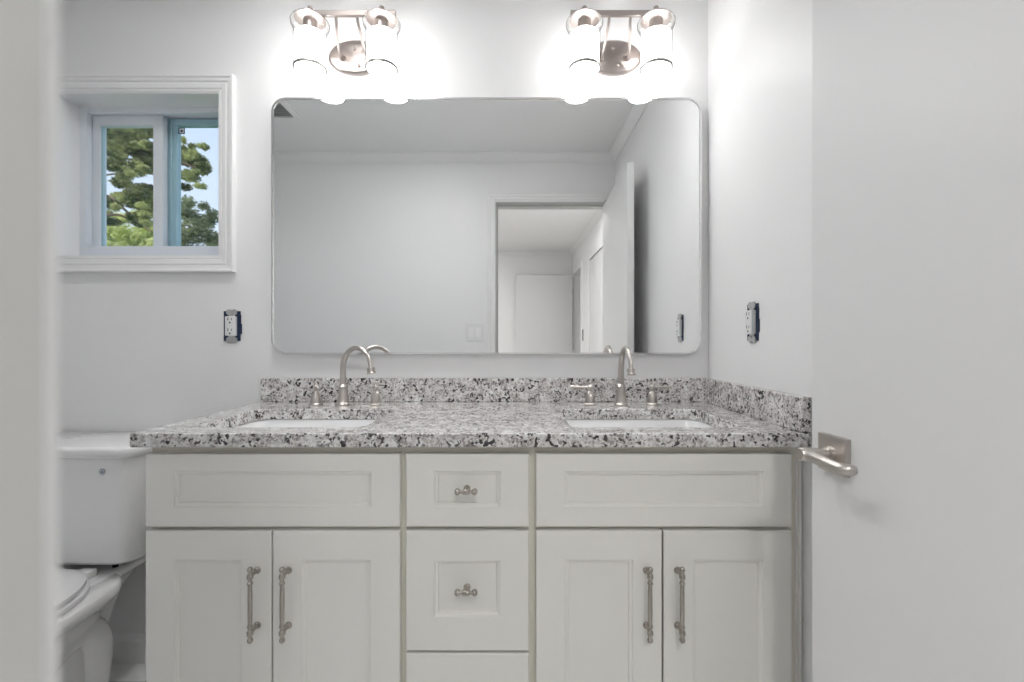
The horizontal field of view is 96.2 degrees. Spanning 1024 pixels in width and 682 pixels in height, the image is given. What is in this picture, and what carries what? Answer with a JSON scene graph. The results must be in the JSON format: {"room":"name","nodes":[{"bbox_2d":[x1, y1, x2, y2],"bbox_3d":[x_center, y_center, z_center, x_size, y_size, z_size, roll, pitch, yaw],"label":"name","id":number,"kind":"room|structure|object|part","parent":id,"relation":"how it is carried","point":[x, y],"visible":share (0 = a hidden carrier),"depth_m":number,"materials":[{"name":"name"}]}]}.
{"room":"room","nodes":[
{"label":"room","id":0,"kind":"room"},
{"bbox_2d":[109,663,145,681],"bbox_3d":[-0.458,1.145,0.887,2.884,0.060,1.829,0,0,0],"label":"floor","id":1,"kind":"structure","parent":0,"point":[120,672],"depth_m":1.54,"materials":[{"name":"tile"}]},
{"bbox_2d":[59,432,151,681],"bbox_3d":[-1.352,0.715,1.236,0.460,0.801,0.712,0,0,0],"label":"toilet","id":2,"kind":"object","parent":1,"relation":"on","point":[102,478],"visible":0.52,"depth_m":1.37,"materials":[{"name":"white ceramic"}]},
{"bbox_3d":[-1.352,0.680,1.128,0.368,0.024,0.480,0,0,0],"label":"seat lid","id":3,"kind":"part","parent":2,"relation":"part of","materials":[{"name":"white plastic"}]},
{"bbox_3d":[-1.352,0.703,1.130,0.380,0.018,0.490,0,0,0],"label":"seat","id":4,"kind":"part","parent":2,"relation":"part of","materials":[{"name":"white plastic"}]},
{"bbox_3d":[-1.352,0.516,1.478,0.442,0.334,0.228,0,0,0],"label":"tank","id":5,"kind":"part","parent":2,"relation":"part of","materials":[{"name":"white ceramic"}]},
{"bbox_3d":[-1.352,0.332,1.472,0.460,0.035,0.241,0,0,0],"label":"tank lid","id":6,"kind":"part","parent":2,"relation":"part of","materials":[{"name":"white ceramic"}]},
{"bbox_2d":[146,447,801,681],"bbox_3d":[-0.082,0.679,1.311,1.530,0.872,0.577,0,0,0],"label":"vanity cabinet","id":7,"kind":"object","parent":1,"relation":"on","point":[264,564],"visible":0.95,"depth_m":1.06,"materials":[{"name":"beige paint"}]},
{"bbox_3d":[-0.702,0.715,1.069,0.290,0.551,0.018,0,0,0],"label":"cabinet door","id":8,"kind":"part","parent":7,"relation":"part of","materials":[{"name":"white paint"}]},
{"bbox_3d":[-0.588,0.593,1.041,0.016,0.170,0.037,0,0,0],"label":"handle","id":9,"kind":"part","parent":7,"relation":"part of","materials":[{"name":"silver metal"}]},
{"bbox_3d":[-0.516,0.593,1.041,0.016,0.170,0.037,0,0,0],"label":"handle","id":10,"kind":"part","parent":7,"relation":"part of","materials":[{"name":"silver metal"}]},
{"bbox_3d":[-0.406,0.715,1.069,0.294,0.551,0.018,0,0,0],"label":"cabinet door","id":11,"kind":"part","parent":7,"relation":"part of","materials":[{"name":"white paint"}]},
{"bbox_3d":[-0.104,0.568,1.044,0.052,0.016,0.032,0,0,0],"label":"knob","id":12,"kind":"part","parent":7,"relation":"part of","materials":[{"name":"silver metal"}]},
{"bbox_3d":[-0.104,0.341,1.044,0.052,0.016,0.032,0,0,0],"label":"knob","id":13,"kind":"part","parent":7,"relation":"part of","materials":[{"name":"silver metal"}]},
{"bbox_3d":[-0.103,0.856,1.069,0.284,0.268,0.018,0,0,0],"label":"drawer","id":14,"kind":"part","parent":7,"relation":"part of","materials":[{"name":"white paint"}]},
{"bbox_3d":[-0.103,0.578,1.069,0.284,0.277,0.018,0,0,0],"label":"drawer","id":15,"kind":"part","parent":7,"relation":"part of","materials":[{"name":"white paint"}]},
{"bbox_3d":[-0.103,0.345,1.069,0.284,0.168,0.018,0,0,0],"label":"drawer","id":16,"kind":"part","parent":7,"relation":"part of","materials":[{"name":"white paint"}]},
{"bbox_2d":[130,378,811,446],"bbox_3d":[-0.093,0.185,1.322,1.553,0.114,0.558,0,0,0],"label":"countertop","id":17,"kind":"structure","parent":7,"relation":"on","point":[413,412],"depth_m":1.30,"materials":[{"name":"stone"}]},
{"bbox_2d":[236,419,377,426],"bbox_3d":[-0.571,0.323,1.267,0.456,0.159,0.336,0,0,0],"label":"sink basin","id":18,"kind":"object","parent":17,"relation":"in","point":[268,422],"visible":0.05,"depth_m":1.42,"materials":[{"name":"white ceramic"}]},
{"bbox_2d":[309,346,381,405],"bbox_3d":[-0.542,0.112,1.480,0.245,0.196,0.101,0,0,0],"label":"faucet","id":19,"kind":"object","parent":17,"relation":"on","point":[342,400],"visible":1,"depth_m":1.49,"materials":[{"name":"silver metal"}]},
{"bbox_3d":[-0.643,0.172,1.506,0.042,0.077,0.042,0,0,0],"label":"valve handle","id":20,"kind":"part","parent":19,"relation":"part of","materials":[{"name":"silver metal"}]},
{"bbox_3d":[-0.554,0.175,1.506,0.048,0.070,0.048,0,0,0],"label":"spout","id":21,"kind":"part","parent":19,"relation":"part of","materials":[{"name":"silver metal"}]},
{"bbox_3d":[-0.500,0.081,1.478,0.142,0.134,0.020,0,0,28],"label":"spout","id":22,"kind":"part","parent":19,"relation":"part of","materials":[{"name":"silver metal"}]},
{"bbox_3d":[-0.448,0.172,1.506,0.042,0.077,0.042,0,0,0],"label":"valve handle","id":23,"kind":"part","parent":19,"relation":"part of","materials":[{"name":"silver metal"}]},
{"bbox_2d":[570,346,671,405],"bbox_3d":[0.358,0.112,1.446,0.335,0.196,0.167,0,0,0],"label":"faucet","id":24,"kind":"object","parent":17,"relation":"on","point":[621,400],"visible":1,"depth_m":1.49,"materials":[{"name":"silver metal"}]},
{"bbox_3d":[0.223,0.151,1.506,0.066,0.012,0.010,0,0,0],"label":"lever","id":25,"kind":"part","parent":24,"relation":"part of","materials":[{"name":"silver metal"}]},
{"bbox_3d":[0.256,0.172,1.506,0.042,0.077,0.042,0,0,0],"label":"valve handle","id":26,"kind":"part","parent":24,"relation":"part of","materials":[{"name":"silver metal"}]},
{"bbox_3d":[0.358,0.175,1.506,0.048,0.070,0.048,0,0,0],"label":"spout","id":27,"kind":"part","parent":24,"relation":"part of","materials":[{"name":"silver metal"}]},
{"bbox_3d":[0.358,0.081,1.445,0.020,0.134,0.142,0,0,0],"label":"spout","id":28,"kind":"part","parent":24,"relation":"part of","materials":[{"name":"silver metal"}]},
{"bbox_3d":[0.460,0.172,1.506,0.042,0.077,0.042,0,0,0],"label":"valve handle","id":29,"kind":"part","parent":24,"relation":"part of","materials":[{"name":"silver metal"}]},
{"bbox_3d":[0.493,0.151,1.506,0.066,0.012,0.010,0,0,0],"label":"lever","id":30,"kind":"part","parent":24,"relation":"part of","materials":[{"name":"silver metal"}]},
{"bbox_2d":[566,419,711,426],"bbox_3d":[0.355,0.323,1.267,0.456,0.159,0.336,0,0,0],"label":"sink basin","id":31,"kind":"object","parent":17,"relation":"in","point":[572,422],"visible":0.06,"depth_m":1.42,"materials":[{"name":"white ceramic"}]},
{"bbox_3d":[0.201,0.715,1.069,0.291,0.551,0.018,0,0,0],"label":"cabinet door","id":32,"kind":"part","parent":7,"relation":"part of","materials":[{"name":"white paint"}]},
{"bbox_3d":[0.310,0.593,1.041,0.016,0.170,0.037,0,0,0],"label":"handle","id":33,"kind":"part","parent":7,"relation":"part of","materials":[{"name":"silver metal"}]},
{"bbox_3d":[0.382,0.593,1.041,0.016,0.170,0.037,0,0,0],"label":"handle","id":34,"kind":"part","parent":7,"relation":"part of","materials":[{"name":"silver metal"}]},
{"bbox_3d":[0.499,0.715,1.069,0.296,0.551,0.018,0,0,0],"label":"cabinet door","id":35,"kind":"part","parent":7,"relation":"part of","materials":[{"name":"white paint"}]},
{"bbox_2d":[59,1,707,633],"bbox_3d":[-0.458,-0.063,1.702,2.884,2.356,0.200,0,0,0],"label":"wall","id":36,"kind":"structure","parent":0,"point":[138,351],"depth_m":1.60,"materials":[{"name":"white paint"}]},
{"bbox_2d":[112,634,145,662],"bbox_3d":[-1.300,1.068,1.595,0.900,0.094,0.014,0,0,0],"label":"baseboard","id":37,"kind":"structure","parent":36,"relation":"attached to","point":[127,648],"depth_m":1.59,"materials":[{"name":"white paint"}]},
{"bbox_2d":[59,92,218,255],"bbox_3d":[-1.308,-0.580,1.645,0.580,0.572,0.094,0,0,0],"label":"trim","id":38,"kind":"structure","parent":36,"relation":"attached to","point":[70,103],"depth_m":1.65,"materials":[{"name":"white paint"}]},
{"bbox_2d":[59,74,235,272],"bbox_3d":[-1.308,-0.580,1.591,0.690,0.682,0.022,0,0,0],"label":"trim","id":39,"kind":"structure","parent":36,"relation":"attached to","point":[225,84],"depth_m":1.59,"materials":[{"name":"white paint"}]},
{"bbox_2d":[80,107,217,254],"bbox_3d":[-1.308,-0.580,1.742,0.592,0.584,0.100,0,0,0],"label":"window","id":40,"kind":"structure","parent":36,"relation":"in","point":[168,124],"depth_m":1.72,"materials":[{"name":"white plastic"}]},
{"bbox_3d":[-1.444,-0.580,1.729,0.276,0.528,0.026,0,0,0],"label":"sliding sash","id":41,"kind":"part","parent":40,"relation":"part of","materials":[{"name":"white plastic"}]},
{"bbox_3d":[-1.182,-0.580,1.758,0.300,0.532,0.032,0,0,0],"label":"fixed sash","id":42,"kind":"part","parent":40,"relation":"part of","materials":[{"name":"blue"}]},
{"bbox_2d":[224,309,241,342],"bbox_3d":[-0.973,-0.052,1.593,0.063,0.116,0.016,0,0,0],"label":"power outlet","id":43,"kind":"object","parent":36,"relation":"attached to","point":[232,318],"visible":1,"depth_m":1.60,"materials":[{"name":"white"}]},
{"bbox_2d":[225,316,236,335],"bbox_3d":[-0.976,-0.052,1.593,0.035,0.068,0.015,0,0,0],"label":"receptacle","id":44,"kind":"object","parent":43,"relation":"attached to","point":[230,321],"depth_m":1.59,"materials":[{"name":"white plastic"}]},
{"bbox_2d":[290,5,400,78],"bbox_3d":[-0.541,-0.988,1.518,0.354,0.209,0.166,0,0,0],"label":"vanity light","id":45,"kind":"object","parent":36,"relation":"attached to","point":[377,56],"visible":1,"depth_m":1.49,"materials":[{"name":"white glass"}]},
{"bbox_3d":[-0.657,-0.966,1.495,0.121,0.156,0.121,0,0,0],"label":"lamp shade","id":46,"kind":"part","parent":45,"relation":"part of","materials":[{"name":"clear glass"}]},
{"bbox_3d":[-0.583,-1.017,1.541,0.022,0.102,0.095,0,0,-2],"label":"arm","id":47,"kind":"part","parent":45,"relation":"part of","materials":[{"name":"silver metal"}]},
{"bbox_3d":[-0.499,-1.017,1.541,0.022,0.102,0.095,0,0,2],"label":"arm","id":48,"kind":"part","parent":45,"relation":"part of","materials":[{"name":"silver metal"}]},
{"bbox_3d":[-0.424,-0.966,1.495,0.121,0.156,0.121,0,0,0],"label":"lamp shade","id":49,"kind":"part","parent":45,"relation":"part of","materials":[{"name":"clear glass"}]},
{"bbox_2d":[59,0,707,0],"bbox_3d":[-0.533,-1.214,0.853,2.434,0.053,1.499,0,0,0],"label":"trim","id":50,"kind":"structure","parent":36,"relation":"attached to","point":[59,0],"depth_m":1.60,"materials":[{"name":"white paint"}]},
{"bbox_2d":[261,378,704,401],"bbox_3d":[-0.092,0.169,1.591,1.551,0.082,0.019,0,0,0],"label":"backsplash","id":51,"kind":"structure","parent":36,"relation":"attached to","point":[272,389],"depth_m":1.58,"materials":[{"name":"stone"}]},
{"bbox_2d":[271,97,701,353],"bbox_3d":[-0.087,-0.396,1.588,1.479,0.882,0.026,0,0,0],"label":"wall mirror","id":52,"kind":"object","parent":36,"relation":"attached to","point":[400,225],"visible":1,"depth_m":1.58,"materials":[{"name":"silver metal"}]},
{"bbox_2d":[566,5,675,78],"bbox_3d":[0.353,-0.988,1.518,0.354,0.209,0.166,0,0,0],"label":"vanity light","id":53,"kind":"object","parent":36,"relation":"attached to","point":[589,57],"visible":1,"depth_m":1.49,"materials":[{"name":"white glass"}]},
{"bbox_3d":[0.236,-0.966,1.495,0.121,0.156,0.121,0,0,0],"label":"lamp shade","id":54,"kind":"part","parent":53,"relation":"part of","materials":[{"name":"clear glass"}]},
{"bbox_3d":[0.310,-1.017,1.541,0.022,0.102,0.095,0,0,-2],"label":"arm","id":55,"kind":"part","parent":53,"relation":"part of","materials":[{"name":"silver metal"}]},
{"bbox_3d":[0.395,-1.017,1.541,0.022,0.102,0.095,0,0,2],"label":"arm","id":56,"kind":"part","parent":53,"relation":"part of","materials":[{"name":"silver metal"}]},
{"bbox_3d":[0.469,-0.966,1.495,0.121,0.156,0.121,0,0,0],"label":"lamp shade","id":57,"kind":"part","parent":53,"relation":"part of","materials":[{"name":"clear glass"}]},
{"bbox_2d":[708,0,811,681],"bbox_3d":[0.759,-0.063,0.791,0.150,2.356,1.622,0,0,0],"label":"wall","id":58,"kind":"structure","parent":0,"point":[760,51],"depth_m":1.26,"materials":[{"name":"white paint"}]},
{"bbox_2d":[745,301,759,342],"bbox_3d":[0.675,-0.053,1.298,0.016,0.116,0.063,0,0,0],"label":"power outlet","id":59,"kind":"object","parent":58,"relation":"attached to","point":[752,321],"visible":1,"depth_m":1.28,"materials":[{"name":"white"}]},
{"bbox_2d":[745,310,755,333],"bbox_3d":[0.675,-0.053,1.300,0.015,0.068,0.035,0,0,0],"label":"receptacle","id":60,"kind":"object","parent":59,"relation":"attached to","point":[750,315],"depth_m":1.29,"materials":[{"name":"white plastic"}]},
{"bbox_3d":[-0.533,-0.063,0.041,2.434,2.356,0.123,0,0,0],"label":"wall","id":61,"kind":"structure","parent":0,"visible":0},
{"bbox_2d":[0,0,43,681],"bbox_3d":[0.268,0.087,0.042,0.785,2.055,0.123,0,0,0],"label":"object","id":62,"kind":"structure","parent":61,"relation":"attached to","point":[21,21],"depth_m":0.10,"materials":[{"name":"grey paint"}]},
{"bbox_2d":[44,0,58,681],"bbox_3d":[0.250,0.066,0.114,0.836,2.098,0.022,0,0,0],"label":"trim","id":63,"kind":"structure","parent":61,"relation":"attached to","point":[51,7],"depth_m":0.11,"materials":[{"name":"white paint"}]},
{"bbox_2d":[796,0,1023,681],"bbox_3d":[0.586,0.108,0.494,0.160,1.993,0.769,0,0,0],"label":"door","id":64,"kind":"structure","parent":61,"relation":"in","point":[916,454],"depth_m":0.66,"materials":[{"name":"white paint"}]},
{"bbox_3d":[0.535,0.200,0.771,0.057,0.027,0.109,0,0,0],"label":"lever handle","id":65,"kind":"part","parent":64,"relation":"part of","materials":[{"name":"silver metal"}]},
{"label":"outside","id":66,"kind":"structure","parent":0,"visible":0},
{"bbox_3d":[0.000,1.565,21.100,60.000,0.100,37.800,0,0,0],"label":"lawn","id":67,"kind":"structure","parent":66,"visible":0},
{"bbox_2d":[107,209,152,245],"bbox_3d":[-9.066,-0.863,10.954,2.035,4.762,1.391,0,0,0],"label":"shrub","id":68,"kind":"object","parent":67,"relation":"on","point":[121,236],"visible":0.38,"depth_m":10.63,"materials":[{"name":"green plant"}]},
{"bbox_2d":[107,128,213,231],"bbox_3d":[-7.316,-2.282,8.968,3.440,7.612,1.774,0,0,13],"label":"pine tree","id":69,"kind":"object","parent":67,"relation":"on","point":[122,143],"visible":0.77,"depth_m":8.52,"materials":[{"name":"green plant"}]},
{"bbox_2d":[181,194,217,245],"bbox_3d":[-8.311,-1.123,12.402,2.138,5.283,1.622,0,0,0],"label":"leafy tree","id":70,"kind":"object","parent":67,"relation":"on","point":[199,226],"visible":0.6,"depth_m":12.17,"materials":[{"name":"green plant"}]}
]}

